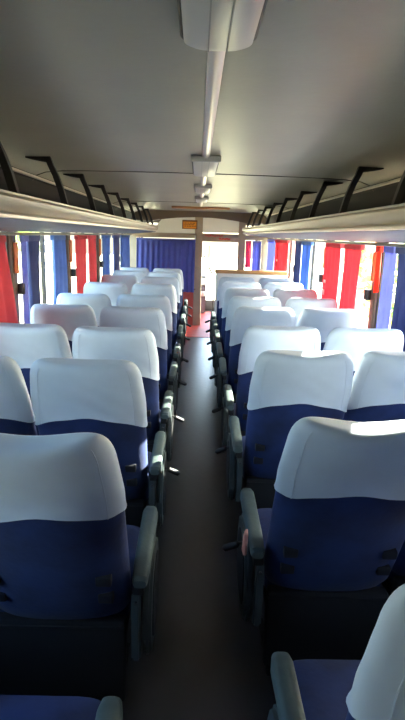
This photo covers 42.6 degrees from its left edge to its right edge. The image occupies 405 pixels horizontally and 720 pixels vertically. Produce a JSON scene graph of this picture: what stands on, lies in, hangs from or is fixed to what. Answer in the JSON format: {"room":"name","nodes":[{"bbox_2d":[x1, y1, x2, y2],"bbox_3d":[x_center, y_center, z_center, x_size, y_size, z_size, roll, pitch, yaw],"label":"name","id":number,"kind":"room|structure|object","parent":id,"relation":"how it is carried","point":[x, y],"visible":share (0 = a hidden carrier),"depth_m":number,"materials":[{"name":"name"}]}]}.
{"room":"vehicle interior","nodes":[
{"label":"vehicle interior","id":0,"kind":"room"},
{"bbox_2d":[0,166,140,322],"bbox_3d":[-1.223,-0.560,4.792,0.190,2.180,12.800,2,13,-1],"label":"wall","id":1,"kind":"structure","parent":0,"point":[37,188],"depth_m":3.75,"materials":[{"name":"plastic"}]},
{"bbox_2d":[2,231,8,262],"bbox_3d":[-1.255,-0.285,2.703,0.027,0.820,1.390,2,13,-1],"label":"window","id":2,"kind":"structure","parent":1,"relation":"in","point":[6,242],"depth_m":3.30,"materials":[{"name":"grey"}]},
{"bbox_2d":[39,232,65,303],"bbox_3d":[-1.268,-0.634,4.151,0.027,0.820,1.390,2,13,-1],"label":"window","id":3,"kind":"structure","parent":1,"relation":"in","point":[42,245],"depth_m":4.12,"materials":[{"name":"grey"}]},
{"bbox_2d":[0,165,130,211],"bbox_3d":[-1.100,-1.211,3.454,0.030,0.014,10.500,2,13,-1],"label":"trim","id":4,"kind":"structure","parent":1,"relation":"attached to","point":[13,168],"depth_m":3.71,"materials":[{"name":"silver metal"}]},
{"bbox_2d":[115,201,288,208],"bbox_3d":[-0.017,-1.927,6.500,2.260,0.080,0.012,2,13,-1],"label":"trim","id":5,"kind":"structure","parent":1,"relation":"attached to","point":[122,201],"depth_m":6.49,"materials":[{"name":"grey"}]},
{"bbox_2d":[129,210,267,324],"bbox_3d":[-0.065,-1.587,9.109,2.460,1.990,0.084,2,13,-1],"label":"wall","id":6,"kind":"structure","parent":0,"point":[170,225],"depth_m":8.94,"materials":[{"name":"white plastic"}]},
{"bbox_2d":[182,220,197,228],"bbox_3d":[-0.217,-2.320,8.907,0.260,0.150,0.028,2,13,-1],"label":"notice sign","id":7,"kind":"object","parent":6,"relation":"attached to","point":[186,224],"visible":1,"depth_m":8.89,"materials":[{"name":"brown"}]},
{"bbox_2d":[245,241,251,267],"bbox_3d":[0.798,-1.840,9.063,0.110,0.464,0.036,2,13,-1],"label":"curtain","id":8,"kind":"object","parent":6,"relation":"hanging from","point":[248,243],"visible":1,"depth_m":9.06,"materials":[{"name":"red fabric"}]},
{"bbox_2d":[251,241,260,269],"bbox_3d":[0.940,-1.802,9.073,0.156,0.534,0.036,2,13,-1],"label":"curtain","id":9,"kind":"object","parent":6,"relation":"hanging from","point":[256,247],"visible":0.93,"depth_m":9.07,"materials":[{"name":"blue fabric"}]},
{"bbox_3d":[-0.124,-2.081,8.951,0.020,0.120,0.020,2,13,-1],"label":"wall hook","id":10,"kind":"object","parent":6,"relation":"attached to","visible":0},
{"bbox_2d":[136,238,195,292],"bbox_3d":[-0.641,-1.640,9.016,1.017,0.914,0.036,2,13,-1],"label":"curtain","id":11,"kind":"object","parent":10,"relation":"hanging from","point":[151,253],"visible":0.7,"depth_m":8.98,"materials":[{"name":"blue fabric"}]},
{"bbox_2d":[143,217,257,310],"bbox_3d":[-0.082,-2.033,11.071,2.580,2.180,0.080,2,13,-1],"label":"wall","id":12,"kind":"structure","parent":0,"point":[208,303],"depth_m":11.22,"materials":[{"name":"laminate"}]},
{"bbox_2d":[0,0,404,217],"bbox_3d":[0.001,-1.510,4.574,2.260,0.160,12.800,2,13,-1],"label":"ceiling","id":13,"kind":"structure","parent":0,"point":[95,86],"depth_m":1.56,"materials":[{"name":"plastic"}]},
{"bbox_2d":[0,141,157,233],"bbox_3d":[-0.936,-1.043,3.444,0.516,0.406,10.360,2,13,-1],"label":"luggage rack","id":14,"kind":"object","parent":13,"relation":"attached to","point":[19,212],"visible":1,"depth_m":2.79,"materials":[{"name":"silver metal"}]},
{"bbox_2d":[0,231,131,234],"bbox_3d":[-1.167,-0.892,3.643,0.020,0.036,10.680,2,13,-1],"label":"rail","id":15,"kind":"object","parent":14,"relation":"attached to","point":[14,232],"visible":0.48,"depth_m":3.99,"materials":[{"name":"grey"}]},
{"bbox_2d":[0,235,17,322],"bbox_3d":[-1.183,-0.320,2.861,0.057,0.710,0.950,2,13,-1],"label":"curtain","id":16,"kind":"object","parent":15,"relation":"hanging from","point":[8,312],"visible":0.66,"depth_m":3.12,"materials":[{"name":"red fabric"}]},
{"bbox_2d":[19,235,29,323],"bbox_3d":[-1.189,-0.476,3.509,0.036,0.710,0.105,2,13,-1],"label":"curtain","id":17,"kind":"object","parent":15,"relation":"hanging from","point":[23,238],"visible":0.87,"depth_m":3.47,"materials":[{"name":"blue fabric"}]},
{"bbox_2d":[26,235,40,323],"bbox_3d":[-1.190,-0.520,3.691,0.054,0.710,0.241,2,13,-1],"label":"curtain","id":18,"kind":"object","parent":15,"relation":"hanging from","point":[32,246],"visible":0.66,"depth_m":3.62,"materials":[{"name":"blue fabric"}]},
{"bbox_2d":[50,235,67,303],"bbox_3d":[-1.196,-0.674,4.334,0.047,0.710,0.463,2,13,-1],"label":"curtain","id":19,"kind":"object","parent":15,"relation":"hanging from","point":[59,260],"visible":0.7,"depth_m":4.29,"materials":[{"name":"blue fabric"}]},
{"bbox_2d":[74,235,87,293],"bbox_3d":[-1.203,-0.880,5.191,0.038,0.710,0.474,2,13,-1],"label":"curtain","id":20,"kind":"object","parent":15,"relation":"hanging from","point":[80,240],"visible":0.8,"depth_m":5.11,"materials":[{"name":"red fabric"}]},
{"bbox_2d":[88,235,96,281],"bbox_3d":[-1.207,-0.997,5.677,0.042,0.710,0.406,2,13,-1],"label":"curtain","id":21,"kind":"object","parent":15,"relation":"hanging from","point":[91,238],"visible":0.73,"depth_m":5.65,"materials":[{"name":"red fabric"}]},
{"bbox_2d":[101,235,110,275],"bbox_3d":[-1.215,-1.215,6.583,0.042,0.710,0.510,2,13,-1],"label":"curtain","id":22,"kind":"object","parent":15,"relation":"hanging from","point":[105,238],"visible":0.73,"depth_m":6.50,"materials":[{"name":"blue fabric"}]},
{"bbox_2d":[112,235,119,271],"bbox_3d":[-1.222,-1.407,7.382,0.042,0.710,0.532,2,13,-1],"label":"curtain","id":23,"kind":"object","parent":15,"relation":"hanging from","point":[116,238],"visible":0.7,"depth_m":7.30,"materials":[{"name":"blue fabric"}]},
{"bbox_2d":[120,235,129,267],"bbox_3d":[-1.230,-1.617,8.254,0.039,0.710,1.005,2,13,-1],"label":"curtain","id":24,"kind":"object","parent":15,"relation":"hanging from","point":[124,239],"visible":0.66,"depth_m":8.11,"materials":[{"name":"blue fabric"}]},
{"bbox_2d":[172,206,229,209],"bbox_3d":[-0.025,-2.192,7.500,0.840,0.030,0.110,2,13,-1],"label":"bar","id":25,"kind":"object","parent":13,"relation":"attached to","point":[175,207],"visible":0.97,"depth_m":7.45,"materials":[{"name":"brown wood"}]},
{"bbox_2d":[195,196,208,202],"bbox_3d":[-0.010,-1.773,5.764,0.148,0.030,0.662,2,13,-1],"label":"recessed light","id":26,"kind":"object","parent":13,"relation":"in","point":[198,199],"visible":0.99,"depth_m":5.46,"materials":[{"name":"grey plastic"}]},
{"bbox_2d":[196,199,206,202],"bbox_3d":[-0.010,-1.770,5.771,0.126,0.012,0.636,2,13,-1],"label":"diffuser","id":27,"kind":"object","parent":26,"relation":"attached to","point":[197,200],"depth_m":5.74,"materials":[{"name":"grey plastic"}]},
{"bbox_2d":[32,170,373,190],"bbox_3d":[0.010,-1.191,3.437,2.260,0.080,0.012,2,13,-1],"label":"trim","id":28,"kind":"structure","parent":13,"relation":"attached to","point":[61,170],"depth_m":3.42,"materials":[{"name":"grey"}]},
{"bbox_2d":[194,184,211,193],"bbox_3d":[0.002,-1.459,4.457,0.148,0.030,0.652,2,13,-1],"label":"recessed light","id":29,"kind":"object","parent":13,"relation":"in","point":[199,189],"visible":0.98,"depth_m":4.25,"materials":[{"name":"grey plastic"}]},
{"bbox_2d":[195,188,209,193],"bbox_3d":[0.002,-1.456,4.464,0.126,0.012,0.626,2,13,-1],"label":"diffuser","id":30,"kind":"object","parent":29,"relation":"attached to","point":[198,190],"depth_m":4.42,"materials":[{"name":"grey plastic"}]},
{"bbox_2d":[201,177,206,185],"bbox_3d":[0.008,-1.301,3.760,0.040,0.015,0.800,2,13,-1],"label":"channel","id":31,"kind":"object","parent":13,"relation":"attached to","point":[203,179],"visible":0.65,"depth_m":3.79,"materials":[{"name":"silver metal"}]},
{"bbox_2d":[190,155,220,176],"bbox_3d":[0.014,-1.110,3.003,0.157,0.030,0.762,2,13,-1],"label":"recessed light","id":32,"kind":"object","parent":13,"relation":"in","point":[201,166],"visible":1,"depth_m":2.82,"materials":[{"name":"grey plastic"}]},
{"bbox_2d":[193,162,217,176],"bbox_3d":[0.014,-1.106,3.010,0.134,0.012,0.736,2,13,-1],"label":"diffuser","id":33,"kind":"object","parent":32,"relation":"attached to","point":[200,169],"depth_m":2.98,"materials":[{"name":"grey plastic"}]},
{"bbox_2d":[202,51,225,157],"bbox_3d":[0.024,-0.844,1.859,0.040,0.015,1.610,2,13,-1],"label":"channel","id":34,"kind":"object","parent":13,"relation":"attached to","point":[215,59],"visible":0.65,"depth_m":1.45,"materials":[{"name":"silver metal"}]},
{"bbox_2d":[177,0,267,52],"bbox_3d":[0.034,-0.554,0.694,0.161,0.030,0.792,2,13,-1],"label":"recessed light","id":35,"kind":"object","parent":13,"relation":"in","point":[208,25],"visible":1,"depth_m":0.93,"materials":[{"name":"grey plastic"}]},
{"bbox_2d":[242,166,404,242],"bbox_3d":[0.947,-0.994,3.472,0.516,0.406,10.360,2,13,-1],"label":"luggage rack","id":36,"kind":"object","parent":13,"relation":"attached to","point":[385,224],"visible":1,"depth_m":2.84,"materials":[{"name":"silver metal"}]},
{"bbox_2d":[267,238,404,246],"bbox_3d":[1.162,-0.831,3.678,0.020,0.036,10.680,2,13,-1],"label":"rail","id":37,"kind":"object","parent":36,"relation":"attached to","point":[306,240],"visible":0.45,"depth_m":4.01,"materials":[{"name":"grey"}]},
{"bbox_2d":[266,239,274,270],"bbox_3d":[1.123,-1.629,8.599,0.036,0.710,0.837,2,13,-1],"label":"curtain","id":38,"kind":"object","parent":37,"relation":"hanging from","point":[271,243],"visible":0.72,"depth_m":8.52,"materials":[{"name":"blue fabric"}]},
{"bbox_2d":[274,240,282,270],"bbox_3d":[1.124,-1.431,7.774,0.053,0.710,0.668,2,13,-1],"label":"curtain","id":39,"kind":"object","parent":37,"relation":"hanging from","point":[279,245],"visible":0.56,"depth_m":7.68,"materials":[{"name":"red fabric"}]},
{"bbox_2d":[281,240,289,277],"bbox_3d":[1.135,-1.297,7.218,0.040,0.710,0.444,2,13,-1],"label":"curtain","id":40,"kind":"object","parent":37,"relation":"hanging from","point":[285,242],"visible":0.61,"depth_m":7.11,"materials":[{"name":"red fabric"}]},
{"bbox_2d":[293,241,301,282],"bbox_3d":[1.143,-1.064,6.250,0.044,0.710,0.395,2,13,-1],"label":"curtain","id":41,"kind":"object","parent":37,"relation":"hanging from","point":[298,248],"visible":0.68,"depth_m":6.22,"materials":[{"name":"blue fabric"}]},
{"bbox_2d":[300,241,313,288],"bbox_3d":[1.147,-0.954,5.793,0.037,0.710,0.488,2,13,-1],"label":"curtain","id":42,"kind":"object","parent":37,"relation":"hanging from","point":[306,246],"visible":0.65,"depth_m":5.75,"materials":[{"name":"blue fabric"}]},
{"bbox_2d":[321,243,343,308],"bbox_3d":[1.151,-0.683,4.663,0.060,0.710,0.555,2,13,-1],"label":"curtain","id":43,"kind":"object","parent":37,"relation":"hanging from","point":[330,283],"visible":0.7,"depth_m":4.63,"materials":[{"name":"red fabric"}]},
{"bbox_2d":[339,244,364,308],"bbox_3d":[1.161,-0.545,4.092,0.050,0.710,0.448,2,13,-1],"label":"curtain","id":44,"kind":"object","parent":37,"relation":"hanging from","point":[352,257],"visible":0.77,"depth_m":4.05,"materials":[{"name":"red fabric"}]},
{"bbox_2d":[373,246,383,292],"bbox_3d":[1.173,-0.599,3.461,0.036,0.310,0.089,2,13,-1],"label":"curtain","id":45,"kind":"object","parent":37,"relation":"hanging from","point":[379,249],"visible":0.97,"depth_m":3.47,"materials":[{"name":"red fabric"}]},
{"bbox_2d":[376,246,396,328],"bbox_3d":[1.168,-0.362,3.329,0.036,0.710,0.184,2,13,-1],"label":"curtain","id":46,"kind":"object","parent":37,"relation":"hanging from","point":[387,286],"visible":0.69,"depth_m":3.29,"materials":[{"name":"blue fabric"}]},
{"bbox_2d":[390,247,404,351],"bbox_3d":[1.171,-0.279,2.985,0.052,0.710,0.476,2,13,-1],"label":"curtain","id":47,"kind":"object","parent":37,"relation":"hanging from","point":[398,317],"visible":0.6,"depth_m":3.06,"materials":[{"name":"blue fabric"}]},
{"bbox_2d":[122,310,382,719],"bbox_3d":[-0.058,0.473,5.050,2.540,0.120,12.800,2,13,-1],"label":"floor","id":48,"kind":"structure","parent":0,"point":[204,662],"depth_m":2.32,"materials":[{"name":"rubber"}]},
{"bbox_2d":[0,355,37,435],"bbox_3d":[-0.918,0.447,2.398,0.452,1.118,0.761,2,13,-1],"label":"seat","id":49,"kind":"object","parent":48,"relation":"on","point":[17,417],"visible":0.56,"depth_m":2.02,"materials":[{"name":"fabric"}]},
{"bbox_2d":[0,323,71,435],"bbox_3d":[-0.924,0.281,3.088,0.452,1.118,0.761,2,13,-1],"label":"seat","id":50,"kind":"object","parent":48,"relation":"on","point":[25,344],"visible":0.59,"depth_m":2.64,"materials":[{"name":"fabric"}]},
{"bbox_2d":[0,695,122,719],"bbox_3d":[-0.413,0.818,0.918,0.515,1.118,0.761,2,13,-1],"label":"seat","id":51,"kind":"object","parent":48,"relation":"on","point":[12,707],"visible":1,"depth_m":1.23,"materials":[{"name":"fabric"}]},
{"bbox_2d":[30,304,97,352],"bbox_3d":[-0.930,0.106,3.818,0.452,1.118,0.761,2,13,-1],"label":"seat","id":52,"kind":"object","parent":48,"relation":"on","point":[69,317],"visible":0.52,"depth_m":3.36,"materials":[{"name":"fabric"}]},
{"bbox_2d":[0,432,158,700],"bbox_3d":[-0.406,0.636,1.683,0.515,1.114,0.758,1,13,-1],"label":"seat","id":53,"kind":"object","parent":48,"relation":"on","point":[73,573],"visible":1,"depth_m":1.46,"materials":[{"name":"fabric"}]},
{"bbox_2d":[0,525,139,617],"bbox_3d":[-0.444,0.737,1.865,0.436,0.120,0.450,1,13,-1],"label":"seat cushion","id":54,"kind":"object","parent":53,"relation":"on","point":[132,531],"depth_m":1.89,"materials":[{"name":"blue fabric"}]},
{"bbox_2d":[56,293,111,326],"bbox_3d":[-0.935,-0.046,4.449,0.452,1.118,0.761,2,13,0],"label":"seat","id":55,"kind":"object","parent":48,"relation":"on","point":[97,302],"visible":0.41,"depth_m":3.98,"materials":[{"name":"fabric"}]},
{"bbox_2d":[30,358,179,526],"bbox_3d":[-0.390,0.466,2.387,0.594,1.118,0.775,2,13,-1],"label":"seat","id":56,"kind":"object","parent":48,"relation":"on","point":[105,397],"visible":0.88,"depth_m":2.00,"materials":[{"name":"fabric"}]},
{"bbox_2d":[139,451,151,501],"bbox_3d":[-0.464,0.567,2.570,0.436,0.120,0.450,2,13,-1],"label":"seat cushion","id":57,"kind":"object","parent":56,"relation":"on","point":[146,495],"depth_m":2.47,"materials":[{"name":"blue fabric"}]},
{"bbox_2d":[83,282,128,305],"bbox_3d":[-0.945,-0.273,5.393,0.452,1.118,0.761,1,13,-1],"label":"seat","id":58,"kind":"object","parent":48,"relation":"on","point":[112,290],"visible":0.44,"depth_m":4.93,"materials":[{"name":"fabric"}]},
{"bbox_2d":[101,275,138,293],"bbox_3d":[-0.951,-0.487,6.287,0.452,1.118,0.761,2,13,-1],"label":"seat","id":59,"kind":"object","parent":48,"relation":"on","point":[129,281],"visible":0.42,"depth_m":5.82,"materials":[{"name":"fabric"}]},
{"bbox_2d":[72,326,183,501],"bbox_3d":[-0.395,0.305,3.057,0.594,1.118,0.776,2,13,0],"label":"seat","id":60,"kind":"object","parent":48,"relation":"on","point":[138,346],"visible":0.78,"depth_m":2.63,"materials":[{"name":"fabric"}]},
{"bbox_2d":[112,270,145,282],"bbox_3d":[-0.960,-0.674,7.065,0.452,1.118,0.761,1,14,-1],"label":"seat","id":61,"kind":"object","parent":48,"relation":"on","point":[139,274],"visible":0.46,"depth_m":6.59,"materials":[{"name":"fabric"}]},
{"bbox_2d":[120,267,148,275],"bbox_3d":[-0.963,-0.815,7.648,0.452,1.118,0.761,2,13,-1],"label":"seat","id":62,"kind":"object","parent":48,"relation":"on","point":[145,270],"visible":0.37,"depth_m":7.17,"materials":[{"name":"fabric"}]},
{"bbox_2d":[99,306,186,415],"bbox_3d":[-0.401,0.127,3.796,0.594,1.118,0.776,2,13,0],"label":"seat","id":63,"kind":"object","parent":48,"relation":"on","point":[151,318],"visible":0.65,"depth_m":3.36,"materials":[{"name":"fabric"}]},
{"bbox_2d":[116,294,188,388],"bbox_3d":[-0.407,-0.036,4.477,0.594,1.118,0.776,2,13,0],"label":"seat","id":64,"kind":"object","parent":48,"relation":"on","point":[162,302],"visible":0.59,"depth_m":4.04,"materials":[{"name":"fabric"}]},
{"bbox_2d":[131,283,189,361],"bbox_3d":[-0.416,-0.259,5.401,0.594,1.118,0.775,2,13,-1],"label":"seat","id":65,"kind":"object","parent":48,"relation":"on","point":[168,290],"visible":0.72,"depth_m":4.97,"materials":[{"name":"fabric"}]},
{"bbox_2d":[141,276,190,344],"bbox_3d":[-0.422,-0.450,6.198,0.594,1.118,0.776,2,13,0],"label":"seat","id":66,"kind":"object","parent":48,"relation":"on","point":[149,280],"visible":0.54,"depth_m":5.75,"materials":[{"name":"fabric"}]},
{"bbox_2d":[148,272,191,328],"bbox_3d":[-0.430,-0.626,6.928,0.594,1.118,0.776,1,13,-1],"label":"seat","id":67,"kind":"object","parent":48,"relation":"on","point":[177,276],"visible":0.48,"depth_m":6.49,"materials":[{"name":"fabric"}]},
{"bbox_2d":[153,268,191,321],"bbox_3d":[-0.436,-0.801,7.657,0.594,1.118,0.775,1,13,-1],"label":"seat","id":68,"kind":"object","parent":48,"relation":"on","point":[179,271],"visible":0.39,"depth_m":7.24,"materials":[{"name":"fabric"}]},
{"bbox_2d":[186,312,210,337],"bbox_3d":[0.114,-0.684,9.618,0.820,0.006,2.780,2,13,-1],"label":"floor mat","id":69,"kind":"object","parent":48,"relation":"on","point":[194,330],"visible":0.21,"depth_m":9.00,"materials":[{"name":"red carpet"}]},
{"bbox_2d":[204,246,213,310],"bbox_3d":[0.114,-1.382,9.541,0.202,1.400,0.119,2,13,-1],"label":"grab rail","id":70,"kind":"object","parent":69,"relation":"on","point":[209,268],"visible":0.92,"depth_m":9.48,"materials":[{"name":"white metal"}]},
{"bbox_2d":[200,272,205,312],"bbox_3d":[-0.615,-1.424,10.822,1.360,0.840,0.620,2,13,-1],"label":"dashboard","id":71,"kind":"object","parent":48,"relation":"on","point":[203,276],"visible":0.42,"depth_m":10.65,"materials":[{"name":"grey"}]},
{"bbox_2d":[205,277,254,340],"bbox_3d":[0.317,-0.501,6.501,0.594,1.118,0.775,1,13,-1],"label":"seat","id":72,"kind":"object","parent":48,"relation":"on","point":[222,280],"visible":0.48,"depth_m":6.08,"materials":[{"name":"fabric"}]},
{"bbox_2d":[206,281,260,352],"bbox_3d":[0.325,-0.349,5.870,0.594,1.118,0.775,2,13,0],"label":"seat","id":73,"kind":"object","parent":48,"relation":"on","point":[226,285],"visible":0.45,"depth_m":5.45,"materials":[{"name":"fabric"}]},
{"bbox_2d":[207,288,269,386],"bbox_3d":[0.329,-0.192,5.218,0.594,1.118,0.775,1,13,-1],"label":"seat","id":74,"kind":"object","parent":48,"relation":"on","point":[231,292],"visible":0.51,"depth_m":4.80,"materials":[{"name":"fabric"}]},
{"bbox_2d":[208,296,280,386],"bbox_3d":[0.334,-0.038,4.576,0.594,1.118,0.775,1,13,-1],"label":"seat","id":75,"kind":"object","parent":48,"relation":"on","point":[235,302],"visible":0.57,"depth_m":4.15,"materials":[{"name":"fabric"}]},
{"bbox_2d":[214,269,287,318],"bbox_3d":[0.632,-0.633,7.032,0.970,1.145,0.070,2,13,-1],"label":"wall","id":76,"kind":"structure","parent":48,"relation":"on","point":[256,275],"depth_m":6.89,"materials":[{"name":"white"}]},
{"bbox_2d":[209,306,294,417],"bbox_3d":[0.341,0.104,3.983,0.594,1.118,0.775,2,13,-1],"label":"seat","id":77,"kind":"object","parent":48,"relation":"on","point":[244,317],"visible":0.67,"depth_m":3.56,"materials":[{"name":"fabric"}]},
{"bbox_2d":[212,325,320,489],"bbox_3d":[0.347,0.284,3.235,0.594,1.118,0.775,2,13,-1],"label":"seat","id":78,"kind":"object","parent":48,"relation":"on","point":[257,339],"visible":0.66,"depth_m":2.81,"materials":[{"name":"fabric"}]},
{"bbox_2d":[258,278,292,288],"bbox_3d":[0.841,-0.487,6.508,0.452,1.118,0.761,2,13,-1],"label":"seat","id":79,"kind":"object","parent":48,"relation":"on","point":[263,281],"visible":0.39,"depth_m":6.03,"materials":[{"name":"fabric"}]},
{"bbox_2d":[264,282,303,296],"bbox_3d":[0.847,-0.347,5.925,0.452,1.118,0.761,2,13,-1],"label":"seat","id":80,"kind":"object","parent":48,"relation":"on","point":[271,287],"visible":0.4,"depth_m":5.45,"materials":[{"name":"fabric"}]},
{"bbox_2d":[215,350,353,508],"bbox_3d":[0.352,0.427,2.642,0.594,1.118,0.775,2,13,0],"label":"seat","id":81,"kind":"object","parent":48,"relation":"on","point":[287,387],"visible":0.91,"depth_m":2.28,"materials":[{"name":"fabric"}]},
{"bbox_2d":[242,436,249,479],"bbox_3d":[0.416,0.532,2.826,0.436,0.120,0.450,2,13,0],"label":"seat cushion","id":82,"kind":"object","parent":81,"relation":"on","point":[244,473],"depth_m":2.65,"materials":[{"name":"blue fabric"}]},
{"bbox_2d":[272,288,316,306],"bbox_3d":[0.852,-0.195,5.293,0.452,1.118,0.761,2,13,0],"label":"seat","id":83,"kind":"object","parent":48,"relation":"on","point":[283,295],"visible":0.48,"depth_m":4.82,"materials":[{"name":"fabric"}]},
{"bbox_2d":[285,298,337,326],"bbox_3d":[0.858,-0.026,4.593,0.452,1.118,0.761,2,13,-1],"label":"seat","id":84,"kind":"object","parent":48,"relation":"on","point":[297,305],"visible":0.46,"depth_m":4.12,"materials":[{"name":"fabric"}]},
{"bbox_2d":[222,417,404,675],"bbox_3d":[0.357,0.620,1.845,0.593,1.114,0.772,1,13,-1],"label":"seat","id":85,"kind":"object","parent":48,"relation":"on","point":[319,559],"visible":0.98,"depth_m":1.61,"materials":[{"name":"fabric"}]},
{"bbox_2d":[257,508,380,588],"bbox_3d":[0.418,0.724,2.029,0.436,0.120,0.450,1,14,-1],"label":"seat cushion","id":86,"kind":"object","parent":85,"relation":"on","point":[264,514],"depth_m":2.07,"materials":[{"name":"blue fabric"}]},
{"bbox_2d":[297,308,359,350],"bbox_3d":[0.862,0.114,4.010,0.452,1.118,0.761,1,13,-1],"label":"seat","id":87,"kind":"object","parent":48,"relation":"on","point":[325,320],"visible":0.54,"depth_m":3.55,"materials":[{"name":"fabric"}]},
{"bbox_2d":[267,584,404,719],"bbox_3d":[0.373,0.788,1.101,0.583,1.135,0.663,1,14,-1],"label":"seat","id":88,"kind":"object","parent":48,"relation":"on","point":[372,687],"visible":1,"depth_m":0.79,"materials":[{"name":"fabric"}]},
{"bbox_2d":[293,659,360,719],"bbox_3d":[0.432,0.913,1.242,0.436,0.120,0.450,1,14,-1],"label":"seat cushion","id":89,"kind":"object","parent":88,"relation":"on","point":[324,685],"depth_m":1.33,"materials":[{"name":"blue fabric"}]},
{"bbox_2d":[323,327,403,375],"bbox_3d":[0.868,0.296,3.251,0.452,1.118,0.761,1,13,-1],"label":"seat","id":90,"kind":"object","parent":48,"relation":"on","point":[355,342],"visible":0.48,"depth_m":2.79,"materials":[{"name":"fabric"}]},
{"bbox_2d":[343,350,404,421],"bbox_3d":[0.875,0.432,2.688,0.452,1.118,0.761,2,13,0],"label":"seat","id":91,"kind":"object","parent":48,"relation":"on","point":[377,394],"visible":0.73,"depth_m":2.28,"materials":[{"name":"fabric"}]},
{"bbox_2d":[382,540,404,596],"bbox_3d":[0.881,0.619,1.910,0.452,1.118,0.761,2,13,-1],"label":"seat","id":92,"kind":"object","parent":48,"relation":"on","point":[396,578],"visible":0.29,"depth_m":1.82,"materials":[{"name":"fabric"}]},
{"bbox_2d":[387,570,399,582],"bbox_3d":[0.876,0.722,2.094,0.436,0.120,0.450,2,13,-1],"label":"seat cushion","id":93,"kind":"object","parent":92,"relation":"on","point":[390,578],"depth_m":1.88,"materials":[{"name":"fabric"}]},
{"bbox_2d":[260,177,404,327],"bbox_3d":[1.166,-0.497,4.828,0.190,2.180,12.800,2,13,-1],"label":"wall","id":94,"kind":"structure","parent":0,"point":[381,196],"depth_m":3.72,"materials":[{"name":"plastic"}]},
{"bbox_2d":[284,238,291,278],"bbox_3d":[1.208,-1.294,7.213,0.027,0.820,1.350,2,13,-1],"label":"window","id":95,"kind":"structure","parent":94,"relation":"in","point":[290,251],"depth_m":7.18,"materials":[{"name":"grey"}]},
{"bbox_2d":[301,239,315,288],"bbox_3d":[1.220,-0.956,5.803,0.027,0.820,1.350,2,13,-1],"label":"window","id":96,"kind":"structure","parent":94,"relation":"in","point":[314,246],"depth_m":5.77,"materials":[{"name":"grey"}]},
{"bbox_2d":[267,178,400,215],"bbox_3d":[1.119,-1.153,3.487,0.030,0.014,10.500,2,13,-1],"label":"trim","id":97,"kind":"structure","parent":94,"relation":"attached to","point":[398,179],"depth_m":3.67,"materials":[{"name":"silver metal"}]},
{"bbox_2d":[374,242,384,327],"bbox_3d":[1.245,-0.278,2.983,0.027,0.820,1.350,2,13,-1],"label":"window","id":98,"kind":"structure","parent":94,"relation":"in","point":[383,253],"depth_m":3.60,"materials":[{"name":"grey"}]},
{"label":"outside","id":99,"kind":"structure","parent":0,"visible":0},
{"bbox_2d":[18,252,395,328],"bbox_3d":[-0.180,-0.706,15.257,120.000,0.100,110.000,2,13,-1],"label":"ground","id":100,"kind":"structure","parent":99,"point":[214,263],"depth_m":35.18,"materials":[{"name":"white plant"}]},
{"bbox_2d":[0,231,45,261],"bbox_3d":[-12.320,-7.231,33.106,4.496,3.547,4.359,2,13,-1],"label":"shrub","id":101,"kind":"object","parent":100,"relation":"on","point":[17,236],"visible":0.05,"depth_m":33.01,"materials":[{"name":"green plant"}]},
{"bbox_2d":[18,240,51,277],"bbox_3d":[-9.149,-2.343,15.814,0.140,2.300,33.000,2,13,-1],"label":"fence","id":102,"kind":"object","parent":100,"relation":"on","point":[47,242],"visible":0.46,"depth_m":31.25,"materials":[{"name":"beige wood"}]},
{"bbox_2d":[357,262,397,324],"bbox_3d":[5.052,-1.476,13.659,1.907,2.453,1.868,2,13,-1],"label":"shrub","id":103,"kind":"object","parent":100,"relation":"on","point":[364,305],"visible":0.11,"depth_m":13.62,"materials":[{"name":"green plant"}]},
{"bbox_2d":[355,241,403,277],"bbox_3d":[16.659,-9.046,41.168,8.800,5.000,8.800,2,13,-1],"label":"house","id":104,"kind":"structure","parent":100,"relation":"on","point":[370,248],"depth_m":39.76,"materials":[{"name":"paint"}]},
{"bbox_2d":[358,241,404,294],"bbox_3d":[6.524,-3.400,19.260,2.466,3.662,2.394,2,13,-1],"label":"shrub","id":105,"kind":"object","parent":100,"relation":"on","point":[361,269],"visible":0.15,"depth_m":19.31,"materials":[{"name":"green plant"}]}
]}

